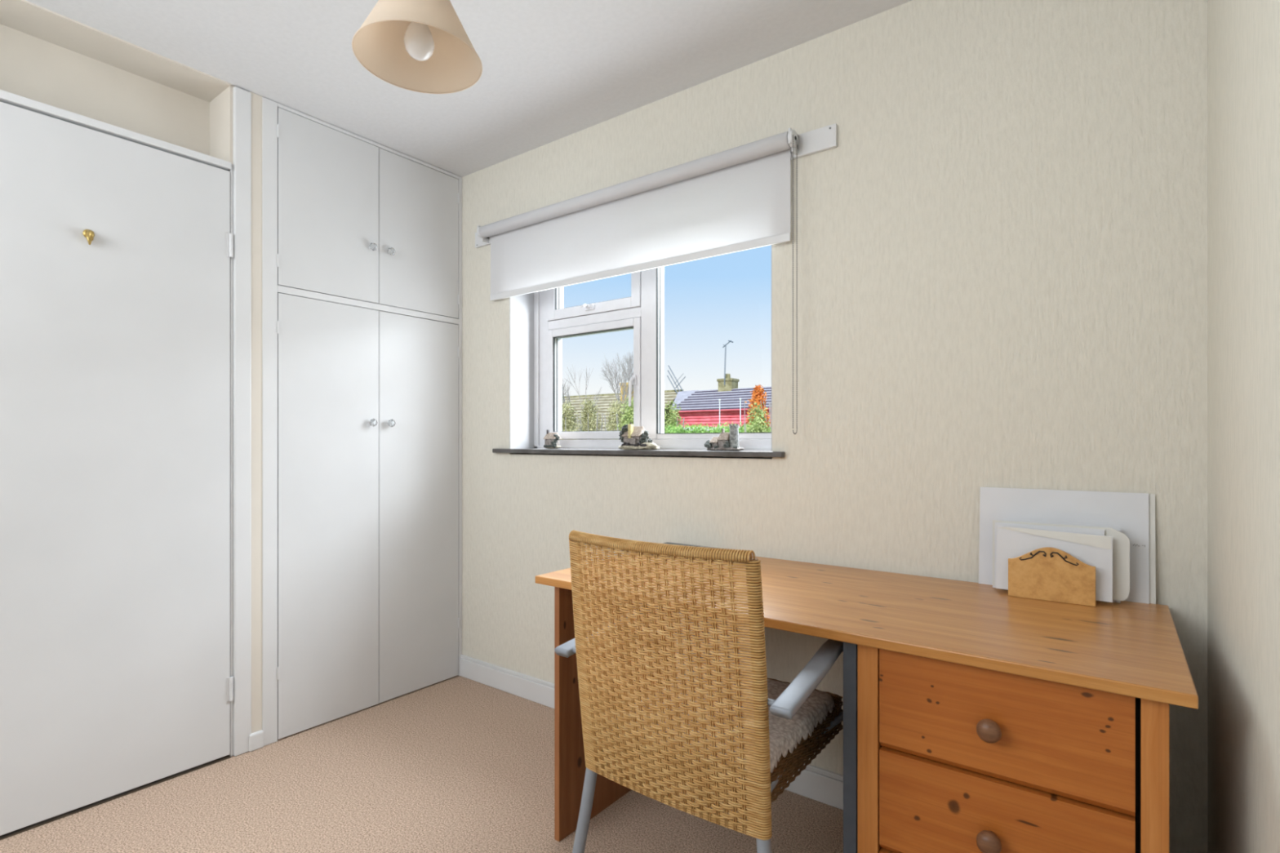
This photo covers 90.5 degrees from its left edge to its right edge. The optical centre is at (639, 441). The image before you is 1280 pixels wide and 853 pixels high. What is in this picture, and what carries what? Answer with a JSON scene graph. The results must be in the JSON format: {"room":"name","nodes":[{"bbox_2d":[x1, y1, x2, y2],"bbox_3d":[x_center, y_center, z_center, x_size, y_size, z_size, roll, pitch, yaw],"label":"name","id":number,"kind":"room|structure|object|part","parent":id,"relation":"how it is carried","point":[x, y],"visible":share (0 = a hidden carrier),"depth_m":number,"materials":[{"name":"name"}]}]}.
{"room":"home office","nodes":[
{"label":"home office","id":0,"kind":"room"},
{"bbox_2d":[0,0,262,756],"bbox_3d":[-2.203,-0.073,1.508,0.300,2.400,2.304,0,0,37],"label":"wall","id":1,"kind":"structure","parent":0,"point":[49,57],"depth_m":2.22,"materials":[{"name":"beige paint"}]},
{"bbox_2d":[0,89,231,170],"bbox_3d":[-1.741,-0.979,1.921,0.066,0.024,0.880,0,0,37],"label":"door frame","id":2,"kind":"structure","parent":1,"relation":"attached to","point":[6,97],"depth_m":1.98,"materials":[{"name":"white paint"}]},
{"bbox_2d":[0,101,233,835],"bbox_3d":[-1.693,0.077,1.943,0.077,2.075,0.805,0,0,37],"label":"door","id":3,"kind":"structure","parent":1,"relation":"in","point":[116,253],"depth_m":1.98,"materials":[{"name":"white wood"}]},
{"bbox_2d":[230,86,251,756],"bbox_3d":[-1.458,-0.071,2.300,0.066,2.396,0.066,0,0,37],"label":"door frame","id":4,"kind":"structure","parent":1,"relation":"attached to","point":[241,167],"depth_m":2.28,"materials":[{"name":"white paint"}]},
{"bbox_2d":[248,730,263,751],"bbox_3d":[-1.410,1.096,2.325,0.034,0.062,0.050,0,0,37],"label":"baseboard","id":5,"kind":"structure","parent":1,"relation":"attached to","point":[255,739],"depth_m":2.31,"materials":[{"name":"white paint"}]},
{"bbox_2d":[0,675,843,852],"bbox_3d":[-0.758,1.177,1.113,3.089,0.100,3.600,0,0,37],"label":"floor","id":6,"kind":"structure","parent":0,"point":[457,764],"depth_m":1.95,"materials":[{"name":"beige carpet"}]},
{"bbox_2d":[0,755,231,840],"bbox_3d":[-1.714,1.125,1.951,0.044,0.004,0.800,0,0,37],"label":"threshold","id":7,"kind":"object","parent":6,"relation":"on","point":[152,784],"visible":0.67,"depth_m":1.99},
{"bbox_2d":[262,97,462,746],"bbox_3d":[-1.135,-0.072,2.707,0.097,2.398,0.895,0,0,37],"label":"tall cabinet","id":8,"kind":"object","parent":6,"relation":"on","point":[362,237],"visible":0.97,"depth_m":2.62,"materials":[{"name":"white paint"}]},
{"bbox_3d":[-1.245,0.282,2.552,0.022,1.678,0.406,0,0,37],"label":"door","id":9,"kind":"part","parent":8,"relation":"part of","materials":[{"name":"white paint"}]},
{"bbox_3d":[-1.245,-0.921,2.552,0.022,0.666,0.406,0,0,37],"label":"door","id":10,"kind":"part","parent":8,"relation":"part of","materials":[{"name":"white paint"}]},
{"bbox_3d":[-1.124,-0.078,2.669,0.034,0.035,0.035,0,0,37],"label":"knob","id":11,"kind":"part","parent":8,"relation":"part of","materials":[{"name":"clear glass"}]},
{"bbox_3d":[-1.124,-0.818,2.669,0.034,0.035,0.035,0,0,37],"label":"knob","id":12,"kind":"part","parent":8,"relation":"part of","materials":[{"name":"clear glass"}]},
{"bbox_3d":[-1.074,-0.078,2.736,0.034,0.035,0.035,0,0,37],"label":"knob","id":13,"kind":"part","parent":8,"relation":"part of","materials":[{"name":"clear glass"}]},
{"bbox_3d":[-1.074,-0.818,2.736,0.034,0.035,0.035,0,0,37],"label":"knob","id":14,"kind":"part","parent":8,"relation":"part of","materials":[{"name":"clear glass"}]},
{"bbox_3d":[-1.000,0.282,2.882,0.020,1.678,0.410,0,0,37],"label":"door","id":15,"kind":"part","parent":8,"relation":"part of","materials":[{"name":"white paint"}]},
{"bbox_3d":[-1.000,-0.921,2.882,0.020,0.666,0.410,0,0,37],"label":"door","id":16,"kind":"part","parent":8,"relation":"part of","materials":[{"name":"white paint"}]},
{"bbox_2d":[554,529,843,852],"bbox_3d":[0.207,0.661,1.510,0.573,0.936,0.726,0,0,37],"label":"rattan armchair","id":17,"kind":"object","parent":6,"relation":"on","point":[753,796],"visible":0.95,"depth_m":1.23,"materials":[{"name":"wicker"}]},
{"bbox_3d":[-0.142,0.925,1.434,0.098,0.409,0.031,0,0,-16],"label":"leg","id":18,"kind":"part","parent":17,"relation":"part of","materials":[{"name":"silver metal"}]},
{"bbox_3d":[0.008,0.459,1.671,0.048,0.062,0.604,0,0,38],"label":"armrest","id":19,"kind":"part","parent":17,"relation":"part of","materials":[{"name":"silver metal"}]},
{"bbox_3d":[0.033,0.469,1.270,0.456,0.543,0.130,0,0,37],"label":"frame","id":20,"kind":"part","parent":17,"relation":"part of","materials":[{"name":"wicker"}]},
{"bbox_3d":[0.204,0.780,1.927,0.037,0.691,0.063,0,0,37],"label":"leg","id":21,"kind":"part","parent":17,"relation":"part of","materials":[{"name":"metal"}]},
{"bbox_3d":[0.220,0.688,1.525,0.361,0.075,0.491,0,0,37],"label":"seat","id":22,"kind":"part","parent":17,"relation":"part of","materials":[{"name":"wicker"}]},
{"bbox_3d":[0.233,0.925,1.153,0.031,0.409,0.098,0,0,0],"label":"leg","id":23,"kind":"part","parent":17,"relation":"part of","materials":[{"name":"silver metal"}]},
{"bbox_3d":[0.418,0.459,1.365,0.048,0.062,0.604,0,0,35],"label":"armrest","id":24,"kind":"part","parent":17,"relation":"part of","materials":[{"name":"silver metal"}]},
{"bbox_3d":[0.396,0.684,1.437,0.070,0.040,0.592,0,0,42],"label":"seat rail","id":25,"kind":"part","parent":17,"relation":"part of","materials":[{"name":"brown wicker"}]},
{"bbox_3d":[0.197,0.635,1.492,0.305,0.022,0.390,0,0,37],"label":"seat cushion","id":26,"kind":"object","parent":17,"relation":"on","visible":0},
{"bbox_2d":[610,667,835,782],"bbox_3d":[0.201,0.634,1.492,0.385,0.046,0.464,0,0,37],"label":"seat","id":27,"kind":"object","parent":26,"relation":"on","point":[784,734],"visible":0.23,"depth_m":1.41,"materials":[{"name":"fabric"}]},
{"bbox_2d":[843,641,857,852],"bbox_3d":[0.525,0.765,1.428,0.028,0.724,0.320,0,0,37],"label":"board","id":28,"kind":"object","parent":6,"relation":"on","point":[850,650],"visible":0.08,"depth_m":1.30,"materials":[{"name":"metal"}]},
{"bbox_2d":[535,552,1198,852],"bbox_3d":[0.461,0.754,1.630,1.414,0.746,0.664,0,0,37],"label":"desk","id":29,"kind":"object","parent":6,"relation":"on","point":[989,720],"visible":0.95,"depth_m":1.19,"materials":[{"name":"brown wood"}]},
{"bbox_3d":[-0.056,0.764,2.027,0.019,0.725,0.595,0,0,37],"label":"panel","id":30,"kind":"part","parent":29,"relation":"part of","materials":[{"name":"brown wood"}]},
{"bbox_2d":[662,542,719,548],"bbox_3d":[0.146,0.375,2.196,0.218,0.012,0.138,0,0,37],"label":"folder","id":31,"kind":"object","parent":29,"relation":"on","point":[668,543],"visible":0.14,"depth_m":2.26,"materials":[{"name":"grey"}]},
{"bbox_3d":[0.639,0.916,1.144,0.400,0.206,0.018,0,0,37],"label":"drawer","id":32,"kind":"part","parent":29,"relation":"part of","materials":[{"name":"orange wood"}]},
{"bbox_3d":[0.618,0.709,1.123,0.040,0.040,0.040,0,0,37],"label":"knob","id":33,"kind":"part","parent":29,"relation":"part of","materials":[{"name":"brown wood"}]},
{"bbox_3d":[0.618,0.511,1.123,0.040,0.040,0.040,0,0,37],"label":"knob","id":34,"kind":"part","parent":29,"relation":"part of","materials":[{"name":"brown wood"}]},
{"bbox_3d":[0.639,0.710,1.144,0.400,0.198,0.018,0,0,37],"label":"drawer","id":35,"kind":"part","parent":29,"relation":"part of","materials":[{"name":"orange wood"}]},
{"bbox_3d":[0.639,0.509,1.144,0.400,0.196,0.018,0,0,37],"label":"drawer","id":36,"kind":"part","parent":29,"relation":"part of","materials":[{"name":"orange wood"}]},
{"bbox_2d":[1008,546,1096,606],"bbox_3d":[0.998,0.317,1.539,0.175,0.128,0.083,0,0,37],"label":"rack","id":37,"kind":"object","parent":29,"relation":"on","point":[1051,574],"visible":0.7,"depth_m":1.51,"materials":[{"name":"brown wood"}]},
{"bbox_2d":[994,522,1104,586],"bbox_3d":[0.999,0.289,1.557,0.227,0.163,0.009,0,0,37],"label":"envelope","id":38,"kind":"object","parent":37,"relation":"in","point":[1072,530],"visible":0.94,"depth_m":1.56,"materials":[{"name":"white paper"}]},
{"bbox_2d":[995,525,1112,602],"bbox_3d":[0.996,0.293,1.536,0.236,0.156,0.015,0,0,37],"label":"envelope","id":39,"kind":"object","parent":37,"relation":"in","point":[1094,550],"visible":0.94,"depth_m":1.52,"materials":[{"name":"white paper"}]},
{"bbox_2d":[992,518,1120,603],"bbox_3d":[1.028,0.291,1.578,0.266,0.178,0.017,0,0,37],"label":"envelope","id":40,"kind":"object","parent":37,"relation":"in","point":[1117,528],"visible":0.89,"depth_m":1.57,"materials":[{"name":"white paper"}]},
{"bbox_2d":[992,520,1129,600],"bbox_3d":[1.023,0.288,1.555,0.280,0.168,0.006,0,0,37],"label":"envelope","id":41,"kind":"object","parent":37,"relation":"in","point":[1121,542],"visible":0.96,"depth_m":1.48,"materials":[{"name":"white paper"}]},
{"bbox_2d":[978,487,1149,604],"bbox_3d":[1.057,0.253,1.602,0.356,0.257,0.026,0,0,37],"label":"envelope","id":42,"kind":"object","parent":29,"relation":"on","point":[1128,511],"visible":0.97,"depth_m":1.59,"materials":[{"name":"white paper"}]},
{"bbox_2d":[1148,493,1155,604],"bbox_3d":[1.067,0.253,1.602,0.364,0.256,0.025,0,0,37],"label":"envelope","id":43,"kind":"object","parent":29,"relation":"on","point":[1151,496],"visible":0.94,"depth_m":1.50,"materials":[{"name":"white paper"}]},
{"bbox_2d":[26,0,911,177],"bbox_3d":[-0.758,-1.323,1.113,3.089,0.100,3.600,0,0,37],"label":"ceiling","id":44,"kind":"structure","parent":0,"point":[553,70],"depth_m":2.06,"materials":[{"name":"paint"}]},
{"bbox_2d":[351,0,482,93],"bbox_3d":[-0.487,-1.056,1.399,0.271,0.433,0.271,0,0,37],"label":"pendant lamp","id":45,"kind":"object","parent":44,"relation":"hanging from","point":[419,46],"visible":1,"depth_m":1.44,"materials":[{"name":"beige fabric"}]},
{"bbox_3d":[-0.487,-0.890,1.399,0.064,0.092,0.064,0,0,37],"label":"bulb","id":46,"kind":"part","parent":45,"relation":"part of","materials":[{"name":"white glass"}]},
{"bbox_2d":[462,0,1207,852],"bbox_3d":[0.211,-0.073,2.411,3.089,2.400,0.240,0,0,37],"label":"wall","id":47,"kind":"structure","parent":0,"point":[1002,240],"depth_m":1.82,"materials":[{"name":"beige paint"}]},
{"bbox_2d":[492,244,784,457],"bbox_3d":[-0.008,-0.398,2.603,1.413,0.950,0.334,0,0,37],"label":"window","id":48,"kind":"structure","parent":47,"relation":"in","point":[540,321],"depth_m":2.74,"materials":[{"name":"white paint"}]},
{"bbox_2d":[542,430,561,448],"bbox_3d":[-0.385,-0.009,2.798,0.099,0.083,0.064,0,0,37],"label":"ornament","id":49,"kind":"object","parent":48,"relation":"on","point":[552,440],"visible":1,"depth_m":2.78,"materials":[{"name":"ceramic"}]},
{"bbox_3d":[-0.231,-0.584,2.754,0.070,0.022,0.047,0,0,37],"label":"handle","id":50,"kind":"part","parent":48,"relation":"part of","materials":[{"name":"white plastic"}]},
{"bbox_3d":[-0.196,-0.692,2.798,0.534,0.270,0.066,0,0,37],"label":"light sash","id":51,"kind":"part","parent":48,"relation":"part of","materials":[{"name":"white plastic"}]},
{"bbox_3d":[-0.196,-0.261,2.798,0.534,0.502,0.066,0,0,37],"label":"casement sash","id":52,"kind":"part","parent":48,"relation":"part of","materials":[{"name":"white plastic"}]},
{"bbox_3d":[-0.031,-0.208,2.612,0.020,0.130,0.035,0,0,37],"label":"handle","id":53,"kind":"part","parent":48,"relation":"part of","materials":[{"name":"white plastic"}]},
{"bbox_3d":[-0.053,0.043,2.543,1.413,0.019,0.184,0,0,37],"label":"sill","id":54,"kind":"part","parent":48,"relation":"part of","materials":[{"name":"stone"}]},
{"bbox_2d":[617,422,659,449],"bbox_3d":[-0.007,-0.018,2.499,0.200,0.113,0.102,0,0,37],"label":"ornament","id":55,"kind":"object","parent":48,"relation":"on","point":[633,437],"visible":0.99,"depth_m":2.47,"materials":[{"name":"ceramic"}]},
{"bbox_3d":[0.035,-0.409,2.623,1.276,0.927,0.072,0,0,37],"label":"frame","id":56,"kind":"part","parent":48,"relation":"part of","materials":[{"name":"white plastic"}]},
{"bbox_3d":[0.302,-0.019,2.433,0.542,0.022,0.056,0,0,37],"label":"fixed rail","id":57,"kind":"part","parent":48,"relation":"part of","materials":[{"name":"white plastic"}]},
{"bbox_2d":[704,423,744,450],"bbox_3d":[0.302,-0.012,2.260,0.157,0.096,0.070,0,0,37],"label":"ornament","id":58,"kind":"object","parent":48,"relation":"on","point":[726,441],"visible":0.98,"depth_m":2.24,"materials":[{"name":"ceramic"}]},
{"bbox_2d":[459,654,843,809],"bbox_3d":[0.215,1.077,2.248,2.689,0.100,0.016,0,0,37],"label":"baseboard","id":59,"kind":"structure","parent":47,"relation":"attached to","point":[821,785],"depth_m":2.72,"materials":[{"name":"white paint"}]},
{"bbox_2d":[475,123,837,434],"bbox_3d":[-0.102,-0.500,2.445,1.720,0.958,0.079,0,0,37],"label":"roller blind","id":60,"kind":"object","parent":47,"relation":"attached to","point":[735,199],"visible":1,"depth_m":2.33,"materials":[{"name":"white fabric"}]},
{"bbox_3d":[0.483,-0.486,1.980,0.004,0.930,0.034,0,0,37],"label":"bead chain","id":61,"kind":"part","parent":60,"relation":"part of","materials":[{"name":"white plastic"}]},
{"bbox_2d":[1207,0,1279,852],"bbox_3d":[0.380,-0.073,0.138,0.100,2.400,3.200,0,0,37],"label":"wall","id":62,"kind":"structure","parent":0,"point":[1243,36],"depth_m":1.06,"materials":[{"name":"beige paint"}]},
{"label":"outside","id":63,"kind":"structure","parent":0,"visible":0},
{"bbox_3d":[14.228,3.877,48.331,110.000,0.100,89.400,0,0,37],"label":"ground","id":64,"kind":"structure","parent":63,"visible":0},
{"bbox_2d":[561,400,581,431],"bbox_3d":[-2.226,1.285,19.564,1.343,5.094,1.195,0,0,37],"label":"shrub","id":65,"kind":"object","parent":64,"relation":"on","point":[566,419],"visible":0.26,"depth_m":19.47,"materials":[{"name":"green plant"}]},
{"bbox_2d":[561,365,601,431],"bbox_3d":[-2.859,0.358,25.818,2.467,6.938,1.578,0,0,-38],"label":"bare tree","id":66,"kind":"object","parent":64,"relation":"on","point":[562,389],"visible":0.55,"depth_m":25.68,"materials":[{"name":"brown plant"}]},
{"bbox_2d":[575,395,604,431],"bbox_3d":[-1.674,1.157,21.018,1.294,5.352,1.285,0,0,-6],"label":"shrub","id":67,"kind":"object","parent":64,"relation":"on","point":[589,419],"visible":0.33,"depth_m":20.91,"materials":[{"name":"green plant"}]},
{"bbox_2d":[601,398,626,431],"bbox_3d":[-0.725,1.216,19.923,1.429,5.235,1.240,0,0,25],"label":"shrub","id":68,"kind":"object","parent":64,"relation":"on","point":[616,409],"visible":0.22,"depth_m":19.81,"materials":[{"name":"green plant"}]},
{"bbox_2d":[600,351,633,422],"bbox_3d":[-0.355,0.002,26.459,2.544,7.650,2.503,0,0,23],"label":"bare tree","id":69,"kind":"object","parent":64,"relation":"on","point":[629,374],"visible":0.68,"depth_m":26.36,"materials":[{"name":"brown plant"}]},
{"bbox_2d":[561,380,683,431],"bbox_3d":[-3.584,0.437,33.294,13.850,6.780,6.010,0,0,37],"label":"house","id":70,"kind":"structure","parent":64,"relation":"on","point":[604,401],"depth_m":30.81,"materials":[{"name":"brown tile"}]},
{"bbox_2d":[666,365,685,394],"bbox_3d":[1.657,-2.795,29.004,1.035,1.417,0.058,0,0,37],"label":"tv aerial","id":71,"kind":"object","parent":70,"relation":"attached to","point":[668,366],"visible":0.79,"depth_m":29.03,"materials":[{"name":"metal"}]},
{"bbox_3d":[1.505,-2.565,29.127,0.644,0.957,0.044,0,0,37],"label":"rod","id":72,"kind":"part","parent":71,"relation":"part of","materials":[{"name":"metal"}]},
{"bbox_3d":[1.576,-2.714,29.073,0.763,1.139,0.044,0,0,37],"label":"rod","id":73,"kind":"part","parent":71,"relation":"part of","materials":[{"name":"metal"}]},
{"bbox_2d":[615,395,633,431],"bbox_3d":[-0.234,1.257,17.941,1.329,5.151,1.347,0,0,37],"label":"shrub","id":74,"kind":"object","parent":64,"relation":"on","point":[628,415],"visible":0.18,"depth_m":17.84,"materials":[{"name":"green plant"}]},
{"bbox_2d":[664,400,686,432],"bbox_3d":[0.948,1.322,18.406,0.980,5.019,1.109,0,0,37],"label":"shrub","id":75,"kind":"object","parent":64,"relation":"on","point":[671,420],"visible":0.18,"depth_m":18.36,"materials":[{"name":"green plant"}]},
{"bbox_2d":[664,420,771,433],"bbox_3d":[2.069,1.649,15.996,3.854,4.356,1.064,0,0,37],"label":"hedge","id":76,"kind":"object","parent":64,"relation":"on","point":[741,429],"visible":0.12,"depth_m":16.22,"materials":[{"name":"green plant"}]},
{"bbox_2d":[718,398,720,427],"bbox_3d":[2.169,1.335,17.273,0.063,4.985,0.060,0,0,37],"label":"pole","id":77,"kind":"object","parent":64,"relation":"on","point":[719,399],"visible":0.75,"depth_m":17.26,"materials":[{"name":"white metal"}]},
{"bbox_2d":[671,373,771,432],"bbox_3d":[6.543,0.477,25.171,11.800,6.700,4.910,0,0,37],"label":"house","id":78,"kind":"structure","parent":64,"relation":"on","point":[698,406],"depth_m":25.64,"materials":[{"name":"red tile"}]},
{"bbox_2d":[722,340,733,385],"bbox_3d":[3.685,-3.305,26.625,0.499,1.865,0.205,0,0,37],"label":"mast","id":79,"kind":"object","parent":78,"relation":"on","point":[725,345],"visible":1,"depth_m":26.68,"materials":[{"name":"metal"}]},
{"bbox_2d":[724,373,730,378],"bbox_3d":[3.748,-2.753,27.077,0.240,0.240,0.240,0,0,37],"label":"chimney pot","id":80,"kind":"object","parent":78,"relation":"on","point":[727,375],"depth_m":26.99,"materials":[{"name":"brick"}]},
{"bbox_2d":[739,398,741,431],"bbox_3d":[2.674,1.335,16.896,0.063,4.985,0.060,0,0,37],"label":"pole","id":81,"kind":"object","parent":64,"relation":"on","point":[740,398],"visible":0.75,"depth_m":16.89,"materials":[{"name":"white metal"}]},
{"bbox_2d":[742,384,771,427],"bbox_3d":[3.557,1.061,19.040,1.628,5.552,1.510,0,0,9],"label":"tree","id":82,"kind":"object","parent":64,"relation":"on","point":[758,393],"visible":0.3,"depth_m":18.91,"materials":[{"name":"orange plant"}]},
{"bbox_2d":[743,400,771,432],"bbox_3d":[2.660,1.459,14.171,1.076,4.745,1.026,0,0,-27],"label":"shrub","id":83,"kind":"object","parent":64,"relation":"on","point":[756,428],"visible":0.16,"depth_m":14.12,"materials":[{"name":"green plant"}]}
]}

